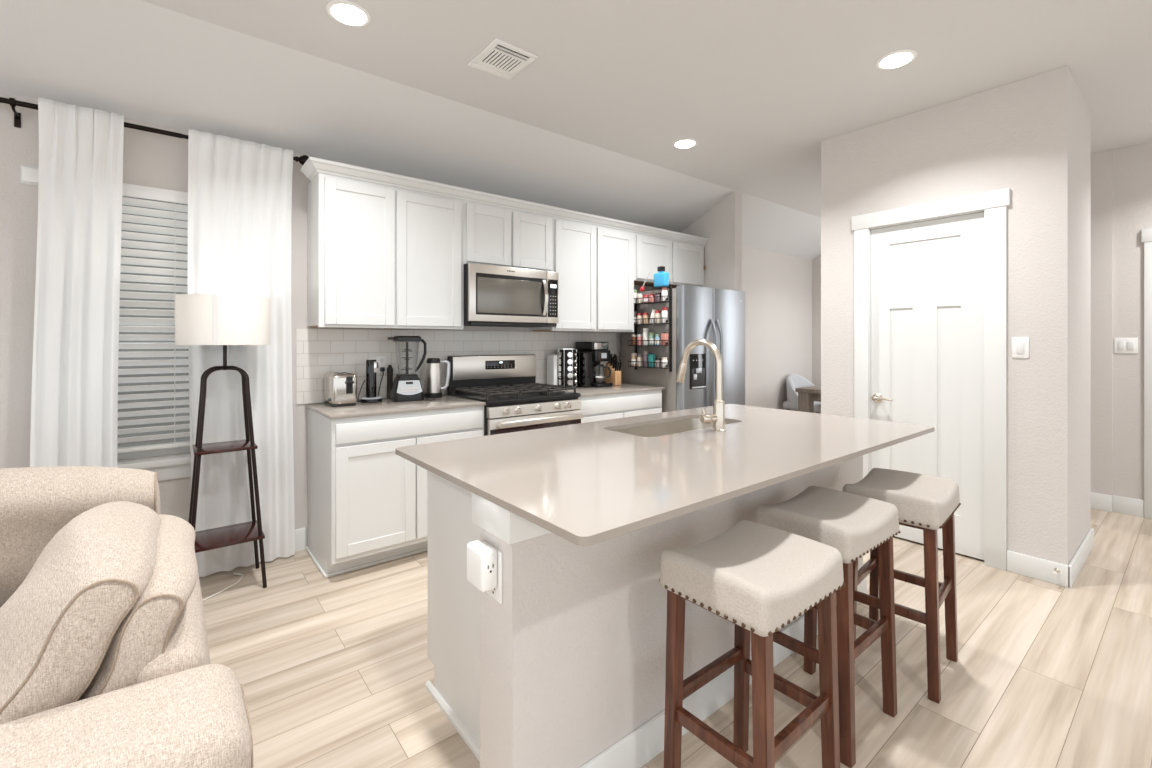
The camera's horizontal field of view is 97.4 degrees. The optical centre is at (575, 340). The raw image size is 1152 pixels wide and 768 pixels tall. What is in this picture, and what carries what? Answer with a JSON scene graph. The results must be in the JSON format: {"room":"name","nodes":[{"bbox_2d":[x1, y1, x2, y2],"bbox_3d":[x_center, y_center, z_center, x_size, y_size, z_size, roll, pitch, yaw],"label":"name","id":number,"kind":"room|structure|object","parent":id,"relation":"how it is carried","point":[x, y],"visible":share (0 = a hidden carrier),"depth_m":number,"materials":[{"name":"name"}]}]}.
{"room":"kitchen","nodes":[
{"label":"kitchen","id":0,"kind":"room"},
{"bbox_2d":[0,92,811,546],"bbox_3d":[-0.672,0.067,4.034,12.000,2.450,0.125,0,0,-39],"label":"wall","id":1,"kind":"structure","parent":0,"point":[777,287],"depth_m":3.15,"materials":[{"name":"grey paint"}]},
{"bbox_2d":[21,165,38,185],"bbox_3d":[-2.587,-0.789,2.414,0.089,0.087,0.027,0,0,-39],"label":"wall sensor","id":2,"kind":"object","parent":1,"relation":"attached to","point":[29,175],"visible":0.58,"depth_m":2.40,"materials":[{"name":"white plastic"}]},
{"bbox_2d":[117,196,190,480],"bbox_3d":[-2.199,-0.035,2.774,1.080,1.564,0.150,0,0,-39],"label":"window","id":3,"kind":"structure","parent":1,"relation":"in","point":[167,468],"depth_m":2.72,"materials":[{"name":"white paint"}]},
{"bbox_2d":[117,183,189,452],"bbox_3d":[-2.196,-0.118,2.770,0.848,1.396,0.070,0,0,-39],"label":"window blind","id":4,"kind":"object","parent":3,"relation":"attached to","point":[130,190],"visible":0.24,"depth_m":2.71,"materials":[{"name":"white plastic"}]},
{"bbox_2d":[0,97,308,164],"bbox_3d":[-2.165,-1.067,2.687,1.359,0.119,0.129,0,0,-39],"label":"curtain rod","id":5,"kind":"object","parent":1,"relation":"attached to","point":[13,102],"visible":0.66,"depth_m":2.56,"materials":[{"name":"brown metal"}]},
{"bbox_2d":[30,98,124,466],"bbox_3d":[-2.404,0.076,2.443,0.334,2.407,0.072,0,0,-39],"label":"sheer curtain","id":6,"kind":"object","parent":5,"relation":"hanging from","point":[74,399],"visible":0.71,"depth_m":2.44,"materials":[{"name":"white fabric"}]},
{"bbox_2d":[188,129,294,576],"bbox_3d":[-1.878,0.076,2.866,0.511,2.407,0.070,0,0,-39],"label":"sheer curtain","id":7,"kind":"object","parent":5,"relation":"hanging from","point":[240,191],"visible":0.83,"depth_m":2.87,"materials":[{"name":"white fabric"}]},
{"bbox_2d":[295,528,304,550],"bbox_3d":[-3.499,1.227,1.690,4.655,0.130,0.014,0,0,-39],"label":"baseboard","id":8,"kind":"structure","parent":1,"relation":"attached to","point":[299,533],"depth_m":3.12,"materials":[{"name":"white paint"}]},
{"bbox_2d":[376,356,386,395],"bbox_3d":[-1.302,0.245,3.408,0.070,0.291,0.068,0,0,-39],"label":"power outlet","id":9,"kind":"object","parent":1,"relation":"attached to","point":[382,360],"visible":0.84,"depth_m":3.42,"materials":[{"name":"white plastic"}]},
{"bbox_2d":[307,173,463,329],"bbox_3d":[-1.220,-0.525,3.312,0.908,0.890,0.333,0,0,-39],"label":"upper cabinet","id":10,"kind":"object","parent":1,"relation":"attached to","point":[379,256],"visible":1,"depth_m":3.13,"materials":[{"name":"white paint"}]},
{"bbox_2d":[301,157,708,245],"bbox_3d":[-0.155,-1.001,4.068,3.630,0.062,0.258,0,0,-39],"label":"crown molding","id":11,"kind":"structure","parent":10,"relation":"on","point":[312,166],"depth_m":3.49,"materials":[{"name":"white paint"}]},
{"bbox_2d":[464,200,552,271],"bbox_3d":[-0.570,-0.751,3.833,0.756,0.438,0.333,0,0,-39],"label":"upper cabinet","id":12,"kind":"object","parent":1,"relation":"attached to","point":[493,235],"visible":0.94,"depth_m":3.67,"materials":[{"name":"white paint"}]},
{"bbox_2d":[464,263,558,326],"bbox_3d":[-0.535,-0.319,3.789,0.753,0.420,0.429,0,0,-39],"label":"microwave","id":13,"kind":"object","parent":12,"relation":"attached to","point":[494,296],"visible":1,"depth_m":3.61,"materials":[{"name":"silver metal"}]},
{"bbox_2d":[530,217,633,331],"bbox_3d":[0.076,-0.525,4.351,0.897,0.890,0.333,0,0,-39],"label":"upper cabinet","id":14,"kind":"object","parent":1,"relation":"attached to","point":[594,264],"visible":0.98,"depth_m":4.20,"materials":[{"name":"white paint"}]},
{"bbox_2d":[634,232,703,287],"bbox_3d":[0.820,-0.756,4.948,1.008,0.427,0.333,0,0,-39],"label":"upper cabinet","id":15,"kind":"object","parent":1,"relation":"attached to","point":[683,261],"visible":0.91,"depth_m":4.79,"materials":[{"name":"white paint"}]},
{"bbox_2d":[0,0,1151,259],"bbox_3d":[1.676,-1.329,1.107,12.000,0.442,7.630,0,0,-39],"label":"ceiling","id":16,"kind":"structure","parent":0,"point":[591,125],"depth_m":2.69,"materials":[{"name":"white paint"}]},
{"bbox_2d":[326,0,370,26],"bbox_3d":[-1.006,-1.442,2.242,0.184,0.016,0.184,0,0,-39],"label":"recessed light","id":17,"kind":"object","parent":16,"relation":"in","point":[347,13],"visible":1,"depth_m":2.22,"materials":[{"name":"white plastic"}]},
{"bbox_2d":[468,38,537,79],"bbox_3d":[-0.379,-1.444,2.609,0.246,0.010,0.295,0,0,-39],"label":"ceiling vent","id":18,"kind":"object","parent":16,"relation":"in","point":[504,60],"visible":1,"depth_m":2.60,"materials":[{"name":"white plastic"}]},
{"bbox_2d":[672,138,697,148],"bbox_3d":[0.800,-1.442,3.713,0.184,0.016,0.184,0,0,-39],"label":"recessed light","id":19,"kind":"object","parent":16,"relation":"in","point":[681,143],"visible":1,"depth_m":3.69,"materials":[{"name":"white plastic"}]},
{"bbox_2d":[875,49,916,69],"bbox_3d":[1.649,-1.442,2.607,0.184,0.016,0.184,0,0,-39],"label":"recessed light","id":20,"kind":"object","parent":16,"relation":"in","point":[896,59],"visible":1,"depth_m":2.59,"materials":[{"name":"white plastic"}]},
{"bbox_2d":[199,509,1151,767],"bbox_3d":[1.676,1.342,1.107,12.000,0.100,7.630,0,0,-39],"label":"floor","id":21,"kind":"structure","parent":0,"point":[334,671],"depth_m":1.98,"materials":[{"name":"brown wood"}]},
{"bbox_2d":[0,466,252,767],"bbox_3d":[-1.840,0.837,0.878,2.027,0.910,1.448,0,0,-39],"label":"sectional sofa","id":22,"kind":"object","parent":21,"relation":"on","point":[105,657],"visible":1,"depth_m":1.08,"materials":[{"name":"beige fabric"}]},
{"bbox_2d":[0,466,160,607],"bbox_3d":[-1.976,0.620,1.409,1.266,0.476,0.343,0,0,-39],"label":"sofa back","id":23,"kind":"object","parent":22,"relation":"on","point":[36,503],"depth_m":1.54,"materials":[{"name":"beige fabric"}]},
{"bbox_2d":[0,501,161,723],"bbox_3d":[-1.266,0.671,1.267,0.353,0.458,0.656,0,0,-39],"label":"cushion","id":24,"kind":"object","parent":22,"relation":"on","point":[85,621],"depth_m":1.08,"materials":[{"name":"beige fabric"}]},
{"bbox_2d":[78,514,197,700],"bbox_3d":[-1.175,0.717,1.353,0.258,0.401,0.676,0,0,-39],"label":"cushion","id":25,"kind":"object","parent":22,"relation":"on","point":[137,620],"depth_m":1.11,"materials":[{"name":"beige fabric"}]},
{"bbox_2d":[175,294,269,600],"bbox_3d":[-1.849,0.531,2.664,0.410,1.523,0.410,0,0,-39],"label":"floor lamp","id":26,"kind":"object","parent":21,"relation":"on","point":[200,319],"visible":0.96,"depth_m":2.56,"materials":[{"name":"brown metal"}]},
{"bbox_2d":[192,439,257,455],"bbox_3d":[-1.849,0.557,2.664,0.266,0.016,0.250,0,0,-39],"label":"shelf","id":27,"kind":"object","parent":26,"relation":"attached to","point":[236,445],"depth_m":2.63,"materials":[{"name":"brown wood"}]},
{"bbox_2d":[194,520,264,552],"bbox_3d":[-1.849,1.027,2.664,0.326,0.016,0.297,0,0,-39],"label":"shelf","id":28,"kind":"object","parent":26,"relation":"attached to","point":[209,539],"depth_m":2.64,"materials":[{"name":"brown wood"}]},
{"bbox_2d":[305,406,483,577],"bbox_3d":[-1.133,0.852,3.193,0.920,0.880,0.628,0,0,-39],"label":"base cabinet","id":29,"kind":"object","parent":21,"relation":"on","point":[367,504],"visible":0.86,"depth_m":2.85,"materials":[{"name":"white paint"}]},
{"bbox_2d":[305,394,485,418],"bbox_3d":[-1.130,0.402,3.190,0.920,0.020,0.622,0,0,-39],"label":"countertop","id":30,"kind":"structure","parent":29,"relation":"on","point":[387,406],"depth_m":3.03,"materials":[{"name":"beige stone"}]},
{"bbox_2d":[324,372,356,406],"bbox_3d":[-1.453,0.295,3.112,0.150,0.193,0.267,0,0,-39],"label":"toaster","id":31,"kind":"object","parent":30,"relation":"on","point":[340,388],"visible":1,"depth_m":3.03,"materials":[{"name":"silver metal"}]},
{"bbox_2d":[358,359,381,402],"bbox_3d":[-1.310,0.255,3.248,0.145,0.273,0.132,0,0,31],"label":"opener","id":32,"kind":"object","parent":30,"relation":"on","point":[371,364],"visible":1,"depth_m":3.22,"materials":[{"name":"black plastic"}]},
{"bbox_2d":[387,365,392,398],"bbox_3d":[-1.257,0.276,3.421,0.042,0.231,0.042,0,0,-39],"label":"tumbler","id":33,"kind":"object","parent":30,"relation":"on","point":[389,369],"visible":0.86,"depth_m":3.40,"materials":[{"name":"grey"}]},
{"bbox_2d":[387,336,434,401],"bbox_3d":[-1.096,0.179,3.366,0.299,0.425,0.202,0,0,-20],"label":"blender","id":34,"kind":"object","parent":30,"relation":"on","point":[406,387],"visible":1,"depth_m":3.30,"materials":[{"name":"black plastic"}]},
{"bbox_2d":[396,339,426,378],"bbox_3d":[-1.103,0.113,3.371,0.206,0.261,0.160,0,0,-39],"label":"jar","id":35,"kind":"object","parent":34,"relation":"on","point":[408,375],"depth_m":3.35,"materials":[{"name":"clear plastic"}]},
{"bbox_2d":[424,358,449,397],"bbox_3d":[-0.976,0.254,3.537,0.164,0.275,0.120,0,0,-39],"label":"thermal carafe","id":36,"kind":"object","parent":30,"relation":"on","point":[433,387],"visible":0.98,"depth_m":3.48,"materials":[{"name":"silver metal"}]},
{"bbox_2d":[447,354,583,435],"bbox_3d":[-0.434,0.701,3.665,0.756,1.182,0.682,0,0,-39],"label":"gas range","id":37,"kind":"object","parent":21,"relation":"on","point":[507,384],"visible":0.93,"depth_m":3.60,"materials":[{"name":"silver metal"}]},
{"bbox_2d":[450,391,580,404],"bbox_3d":[-0.438,0.393,3.670,0.756,0.026,0.575,0,0,-39],"label":"cooktop","id":38,"kind":"object","parent":37,"relation":"in","point":[552,396],"depth_m":3.48,"materials":[{"name":"black metal"}]},
{"bbox_2d":[484,397,577,435],"bbox_3d":[-0.463,0.850,3.700,0.756,0.885,0.588,0,0,-39],"label":"oven","id":39,"kind":"object","parent":37,"relation":"in","point":[486,420],"depth_m":3.34,"materials":[{"name":"silver metal"}]},
{"bbox_2d":[578,390,661,422],"bbox_3d":[0.183,0.852,4.248,0.929,0.880,0.628,0,0,-39],"label":"base cabinet","id":40,"kind":"object","parent":21,"relation":"on","point":[621,405],"visible":0.27,"depth_m":3.99,"materials":[{"name":"white paint"}]},
{"bbox_2d":[560,383,664,396],"bbox_3d":[0.191,0.402,4.250,0.946,0.020,0.622,0,0,-39],"label":"countertop","id":41,"kind":"structure","parent":40,"relation":"on","point":[623,388],"depth_m":4.09,"materials":[{"name":"beige stone"}]},
{"bbox_2d":[547,355,557,384],"bbox_3d":[-0.199,0.254,4.225,0.044,0.276,0.104,0,0,-39],"label":"box","id":42,"kind":"object","parent":41,"relation":"on","point":[551,359],"visible":0.77,"depth_m":4.19,"materials":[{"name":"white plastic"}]},
{"bbox_2d":[557,348,577,387],"bbox_3d":[-0.074,0.225,4.245,0.174,0.334,0.174,0,0,-39],"label":"spice carousel","id":43,"kind":"object","parent":41,"relation":"on","point":[567,357],"visible":0.92,"depth_m":4.18,"materials":[{"name":"silver metal"}]},
{"bbox_2d":[573,342,612,387],"bbox_3d":[0.129,0.199,4.388,0.282,0.385,0.285,0,0,-39],"label":"coffee maker","id":44,"kind":"object","parent":41,"relation":"on","point":[590,354],"visible":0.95,"depth_m":4.29,"materials":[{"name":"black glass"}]},
{"bbox_2d":[605,353,621,384],"bbox_3d":[0.341,0.249,4.536,0.082,0.284,0.170,0,0,-39],"label":"knife block","id":45,"kind":"object","parent":41,"relation":"on","point":[615,377],"visible":0.92,"depth_m":4.50,"materials":[{"name":"brown wood"}]},
{"bbox_2d":[425,455,866,767],"bbox_3d":[0.405,0.852,2.202,2.089,0.880,0.788,0,0,-39],"label":"kitchen island","id":46,"kind":"object","parent":21,"relation":"on","point":[569,671],"visible":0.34,"depth_m":1.48,"materials":[{"name":"grey paint"}]},
{"bbox_2d":[467,540,502,603],"bbox_3d":[-0.240,0.604,1.321,0.054,0.140,0.103,0,0,-39],"label":"power outlet","id":47,"kind":"object","parent":46,"relation":"attached to","point":[484,561],"visible":1,"depth_m":1.30,"materials":[{"name":"white plastic"}]},
{"bbox_2d":[395,404,934,545],"bbox_3d":[0.489,0.402,2.087,2.095,0.020,1.092,0,0,-39],"label":"island countertop","id":48,"kind":"structure","parent":46,"relation":"on","point":[588,483],"depth_m":1.66,"materials":[{"name":"beige stone"}]},
{"bbox_2d":[611,418,731,436],"bbox_3d":[0.469,0.520,2.382,0.769,0.216,0.378,0,0,-39],"label":"sink","id":49,"kind":"object","parent":48,"relation":"in","point":[672,427],"visible":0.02,"depth_m":2.58,"materials":[{"name":"silver metal"}]},
{"bbox_2d":[676,339,725,431],"bbox_3d":[0.535,0.191,2.274,0.120,0.401,0.265,0,0,-39],"label":"faucet","id":50,"kind":"object","parent":48,"relation":"on","point":[718,417],"visible":1,"depth_m":2.20,"materials":[{"name":"silver metal"}]},
{"bbox_2d":[621,285,744,412],"bbox_3d":[1.034,0.413,4.745,0.912,1.757,0.810,0,0,-39],"label":"refrigerator","id":51,"kind":"object","parent":21,"relation":"on","point":[717,316],"visible":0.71,"depth_m":4.42,"materials":[{"name":"grey metal"}]},
{"bbox_2d":[628,286,671,371],"bbox_3d":[0.647,-0.103,4.426,0.096,0.730,0.450,0,0,-39],"label":"spice rack","id":52,"kind":"object","parent":51,"relation":"attached to","point":[669,287],"visible":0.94,"depth_m":4.29,"materials":[{"name":"black metal"}]},
{"bbox_2d":[631,353,636,365],"bbox_3d":[0.526,0.168,4.565,0.059,0.118,0.059,0,0,-39],"label":"spice jar","id":53,"kind":"object","parent":52,"relation":"on","point":[633,355],"visible":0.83,"depth_m":4.54,"materials":[{"name":"beige"}]},
{"bbox_2d":[631,334,636,344],"bbox_3d":[0.526,-0.010,4.565,0.058,0.098,0.058,0,0,-39],"label":"spice jar","id":54,"kind":"object","parent":52,"relation":"on","point":[633,336],"visible":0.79,"depth_m":4.54,"materials":[{"name":"brown"}]},
{"bbox_2d":[634,290,636,302],"bbox_3d":[0.526,-0.397,4.565,0.058,0.127,0.058,0,0,-39],"label":"spice jar","id":55,"kind":"object","parent":52,"relation":"on","point":[635,291],"visible":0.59,"depth_m":4.54,"materials":[{"name":"white"}]},
{"bbox_2d":[634,311,636,323],"bbox_3d":[0.526,-0.208,4.565,0.059,0.118,0.059,0,0,-39],"label":"spice jar","id":56,"kind":"object","parent":52,"relation":"on","point":[635,312],"visible":0.44,"depth_m":4.54,"materials":[{"name":"grey"}]},
{"bbox_2d":[637,354,642,366],"bbox_3d":[0.571,0.173,4.509,0.053,0.108,0.053,0,0,-39],"label":"spice jar","id":57,"kind":"object","parent":52,"relation":"on","point":[639,356],"visible":0.96,"depth_m":4.49,"materials":[{"name":"beige"}]},
{"bbox_2d":[637,313,642,323],"bbox_3d":[0.571,-0.198,4.509,0.053,0.098,0.053,0,0,-39],"label":"spice jar","id":58,"kind":"object","parent":52,"relation":"on","point":[639,315],"visible":0.86,"depth_m":4.49,"materials":[{"name":"beige"}]},
{"bbox_2d":[637,334,642,344],"bbox_3d":[0.571,-0.010,4.509,0.053,0.098,0.053,0,0,-39],"label":"spice jar","id":59,"kind":"object","parent":52,"relation":"on","point":[639,336],"visible":0.89,"depth_m":4.49,"materials":[{"name":"pink"}]},
{"bbox_2d":[637,294,642,302],"bbox_3d":[0.571,-0.377,4.509,0.053,0.088,0.053,0,0,-39],"label":"spice jar","id":60,"kind":"object","parent":52,"relation":"on","point":[638,295],"visible":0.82,"depth_m":4.49,"materials":[{"name":"beige"}]},
{"bbox_2d":[640,271,650,290],"bbox_3d":[0.615,-0.524,4.447,0.044,0.172,0.135,0,0,-39],"label":"utensil","id":61,"kind":"object","parent":52,"relation":"on","point":[642,288],"visible":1,"depth_m":4.46,"materials":[{"name":"red plastic"}]},
{"bbox_2d":[643,328,648,344],"bbox_3d":[0.615,-0.037,4.453,0.058,0.152,0.058,0,0,-39],"label":"spice jar","id":62,"kind":"object","parent":52,"relation":"on","point":[645,330],"visible":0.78,"depth_m":4.43,"materials":[{"name":"white"}]},
{"bbox_2d":[643,351,648,366],"bbox_3d":[0.615,0.158,4.453,0.058,0.137,0.058,0,0,-39],"label":"spice jar","id":63,"kind":"object","parent":52,"relation":"on","point":[645,353],"visible":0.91,"depth_m":4.43,"materials":[{"name":"grey"}]},
{"bbox_2d":[643,313,648,323],"bbox_3d":[0.615,-0.198,4.453,0.058,0.098,0.058,0,0,-39],"label":"spice jar","id":64,"kind":"object","parent":52,"relation":"on","point":[645,315],"visible":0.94,"depth_m":4.43,"materials":[{"name":"beige"}]},
{"bbox_2d":[628,361,671,368],"bbox_3d":[0.642,0.205,4.422,0.083,0.052,0.450,0,0,-39],"label":"shelf","id":65,"kind":"object","parent":52,"relation":"attached to","point":[670,362],"depth_m":4.32,"materials":[{"name":"black metal"}]},
{"bbox_2d":[628,340,671,345],"bbox_3d":[0.642,0.018,4.422,0.083,0.052,0.450,0,0,-39],"label":"shelf","id":66,"kind":"object","parent":52,"relation":"attached to","point":[670,341],"depth_m":4.33,"materials":[{"name":"black metal"}]},
{"bbox_2d":[648,353,655,366],"bbox_3d":[0.660,0.166,4.397,0.042,0.122,0.053,0,0,-39],"label":"spice jar","id":67,"kind":"object","parent":52,"relation":"on","point":[651,357],"visible":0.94,"depth_m":4.38,"materials":[{"name":"teal"}]},
{"bbox_2d":[649,332,654,344],"bbox_3d":[0.660,-0.017,4.397,0.054,0.113,0.054,0,0,-39],"label":"spice jar","id":68,"kind":"object","parent":52,"relation":"on","point":[651,334],"visible":0.8,"depth_m":4.38,"materials":[{"name":"green"}]},
{"bbox_2d":[649,294,654,301],"bbox_3d":[0.660,-0.370,4.397,0.053,0.074,0.053,0,0,-39],"label":"spice jar","id":69,"kind":"object","parent":52,"relation":"on","point":[652,299],"visible":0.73,"depth_m":4.38,"materials":[{"name":"pink"}]},
{"bbox_2d":[649,309,655,324],"bbox_3d":[0.670,-0.210,4.384,0.053,0.135,0.081,0,0,-39],"label":"spice jar","id":70,"kind":"object","parent":52,"relation":"on","point":[653,310],"visible":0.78,"depth_m":4.36,"materials":[{"name":"white"}]},
{"bbox_2d":[634,318,671,324],"bbox_3d":[0.642,-0.171,4.422,0.083,0.052,0.450,0,0,-39],"label":"shelf","id":71,"kind":"object","parent":52,"relation":"attached to","point":[670,319],"depth_m":4.32,"materials":[{"name":"black metal"}]},
{"bbox_2d":[634,296,671,304],"bbox_3d":[0.642,-0.354,4.422,0.083,0.052,0.450,0,0,-39],"label":"shelf","id":72,"kind":"object","parent":52,"relation":"attached to","point":[670,297],"depth_m":4.32,"materials":[{"name":"black metal"}]},
{"bbox_2d":[655,310,660,322],"bbox_3d":[0.705,-0.205,4.341,0.058,0.113,0.058,0,0,-39],"label":"spice jar","id":73,"kind":"object","parent":52,"relation":"on","point":[657,312],"visible":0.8,"depth_m":4.32,"materials":[{"name":"beige"}]},
{"bbox_2d":[655,334,660,344],"bbox_3d":[0.705,-0.010,4.341,0.059,0.098,0.059,0,0,-39],"label":"spice jar","id":74,"kind":"object","parent":52,"relation":"on","point":[657,336],"visible":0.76,"depth_m":4.32,"materials":[{"name":"blue"}]},
{"bbox_2d":[655,358,660,367],"bbox_3d":[0.705,0.188,4.341,0.058,0.078,0.058,0,0,-39],"label":"spice jar","id":75,"kind":"object","parent":52,"relation":"on","point":[656,359],"visible":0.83,"depth_m":4.32,"materials":[{"name":"grey glass"}]},
{"bbox_2d":[655,293,660,301],"bbox_3d":[0.705,-0.372,4.341,0.058,0.078,0.058,0,0,-39],"label":"spice jar","id":76,"kind":"object","parent":52,"relation":"on","point":[656,294],"visible":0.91,"depth_m":4.32,"materials":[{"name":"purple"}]},
{"bbox_2d":[654,266,668,286],"bbox_3d":[0.729,-0.548,4.326,0.060,0.176,0.133,0,0,-39],"label":"bottle","id":77,"kind":"object","parent":52,"relation":"on","point":[661,279],"visible":0.95,"depth_m":4.29,"materials":[{"name":"blue plastic"}]},
{"bbox_2d":[661,307,667,322],"bbox_3d":[0.750,-0.218,4.285,0.053,0.137,0.053,0,0,-39],"label":"spice jar","id":78,"kind":"object","parent":52,"relation":"on","point":[664,314],"visible":0.89,"depth_m":4.26,"materials":[{"name":"white"}]},
{"bbox_2d":[661,287,667,300],"bbox_3d":[0.750,-0.394,4.285,0.053,0.122,0.053,0,0,-39],"label":"spice jar","id":79,"kind":"object","parent":52,"relation":"on","point":[664,293],"visible":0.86,"depth_m":4.26,"materials":[{"name":"white"}]},
{"bbox_2d":[661,332,667,344],"bbox_3d":[0.750,-0.017,4.285,0.042,0.113,0.053,0,0,-39],"label":"spice jar","id":80,"kind":"object","parent":52,"relation":"on","point":[664,336],"visible":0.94,"depth_m":4.27,"materials":[{"name":"pink"}]},
{"bbox_2d":[661,357,667,367],"bbox_3d":[0.750,0.183,4.285,0.053,0.088,0.053,0,0,-39],"label":"spice jar","id":81,"kind":"object","parent":52,"relation":"on","point":[664,359],"visible":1,"depth_m":4.26,"materials":[{"name":"white"}]},
{"bbox_2d":[659,520,844,767],"bbox_3d":[0.480,0.928,1.385,0.412,0.728,0.336,0,0,-39],"label":"bar stool","id":82,"kind":"object","parent":21,"relation":"on","point":[758,578],"visible":1,"depth_m":1.34,"materials":[{"name":"fabric"}]},
{"bbox_2d":[783,374,820,413],"bbox_3d":[3.020,0.865,6.560,0.600,0.856,0.535,0,0,-39],"label":"dining chair","id":83,"kind":"object","parent":21,"relation":"on","point":[793,381],"visible":0.47,"depth_m":6.53,"materials":[{"name":"grey fabric"}]},
{"bbox_2d":[795,385,820,412],"bbox_3d":[3.344,0.912,5.820,1.460,0.760,0.935,0,0,-39],"label":"dining table","id":84,"kind":"object","parent":21,"relation":"on","point":[807,396],"visible":0.15,"depth_m":5.66,"materials":[{"name":"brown wood"}]},
{"bbox_2d":[755,486,900,767],"bbox_3d":[0.873,0.928,1.764,0.412,0.728,0.336,0,0,-39],"label":"bar stool","id":85,"kind":"object","parent":21,"relation":"on","point":[854,525],"visible":0.73,"depth_m":1.68,"materials":[{"name":"fabric"}]},
{"bbox_2d":[842,468,960,703],"bbox_3d":[1.311,0.928,2.041,0.412,0.728,0.336,0,0,-44],"label":"bar stool","id":86,"kind":"object","parent":21,"relation":"on","point":[927,503],"visible":0.77,"depth_m":1.96,"materials":[{"name":"fabric"}]},
{"bbox_2d":[680,191,741,290],"bbox_3d":[1.366,-0.078,5.170,0.119,2.741,0.671,0,0,-39],"label":"wall","id":87,"kind":"structure","parent":0,"point":[722,224],"depth_m":4.97,"materials":[{"name":"grey paint"}]},
{"bbox_2d":[812,255,820,413],"bbox_3d":[4.186,-0.079,6.251,0.107,2.741,2.514,0,0,-39],"label":"wall","id":88,"kind":"structure","parent":0,"point":[816,262],"depth_m":7.15,"materials":[{"name":"grey paint"}]},
{"bbox_2d":[821,65,1090,564],"bbox_3d":[2.507,-0.079,3.426,0.839,2.741,1.292,0,0,-39],"label":"wall","id":89,"kind":"structure","parent":0,"point":[1030,137],"depth_m":2.84,"materials":[{"name":"grey paint"}]},
{"bbox_2d":[871,212,983,559],"bbox_3d":[2.180,0.263,3.175,0.102,2.031,0.633,0,0,-39],"label":"door","id":90,"kind":"structure","parent":89,"relation":"in","point":[927,277],"depth_m":3.14,"materials":[{"name":"white paint"}]},
{"bbox_2d":[852,188,1009,570],"bbox_3d":[2.206,0.218,3.192,0.124,2.148,0.840,0,0,-39],"label":"trim","id":91,"kind":"structure","parent":89,"relation":"attached to","point":[994,204],"depth_m":2.90,"materials":[{"name":"white paint"}]},
{"bbox_2d":[1012,337,1028,357],"bbox_3d":[2.462,0.036,2.804,0.010,0.116,0.073,0,0,-39],"label":"light switch","id":92,"kind":"object","parent":89,"relation":"attached to","point":[1020,345],"visible":1,"depth_m":2.80,"materials":[{"name":"white plastic"}]},
{"bbox_2d":[1007,528,1093,587],"bbox_3d":[2.506,1.234,3.425,0.865,0.115,1.322,0,0,-39],"label":"baseboard","id":93,"kind":"structure","parent":89,"relation":"attached to","point":[1022,564],"depth_m":2.76,"materials":[{"name":"white paint"}]},
{"bbox_2d":[1052,568,1059,575],"bbox_3d":[2.520,1.214,2.658,0.072,0.021,0.022,0,0,-39],"label":"door stop","id":94,"kind":"object","parent":89,"relation":"attached to","point":[1056,570],"visible":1,"depth_m":2.66,"materials":[{"name":"silver metal"}]},
{"bbox_2d":[1091,142,1151,511],"bbox_3d":[5.292,-0.079,2.360,0.110,2.741,5.060,0,0,-39],"label":"wall","id":95,"kind":"structure","parent":0,"point":[1121,179],"depth_m":3.81,"materials":[{"name":"grey paint"}]},
{"bbox_2d":[1091,492,1143,516],"bbox_3d":[3.912,1.230,4.001,0.040,0.125,0.772,0,0,-39],"label":"baseboard","id":96,"kind":"structure","parent":95,"relation":"attached to","point":[1119,504],"depth_m":3.81,"materials":[{"name":"white paint"}]},
{"bbox_2d":[1114,338,1137,352],"bbox_3d":[4.108,0.034,3.780,0.010,0.116,0.119,0,0,-39],"label":"light switch","id":97,"kind":"object","parent":95,"relation":"attached to","point":[1121,345],"visible":1,"depth_m":3.78,"materials":[{"name":"white plastic"}]},
{"bbox_2d":[1141,228,1151,518],"bbox_3d":[4.470,0.237,3.316,0.024,2.110,1.020,0,0,-39],"label":"trim","id":98,"kind":"structure","parent":95,"relation":"attached to","point":[1146,234],"depth_m":3.69,"materials":[{"name":"white paint"}]},
{"label":"outside","id":99,"kind":"structure","parent":0,"visible":0},
{"bbox_2d":[117,196,189,447],"bbox_3d":[-3.135,-0.127,4.708,8.000,3.638,0.052,0,0,-39],"label":"wall","id":100,"kind":"structure","parent":99,"point":[169,440],"depth_m":4.30,"materials":[{"name":"grey plastic"}]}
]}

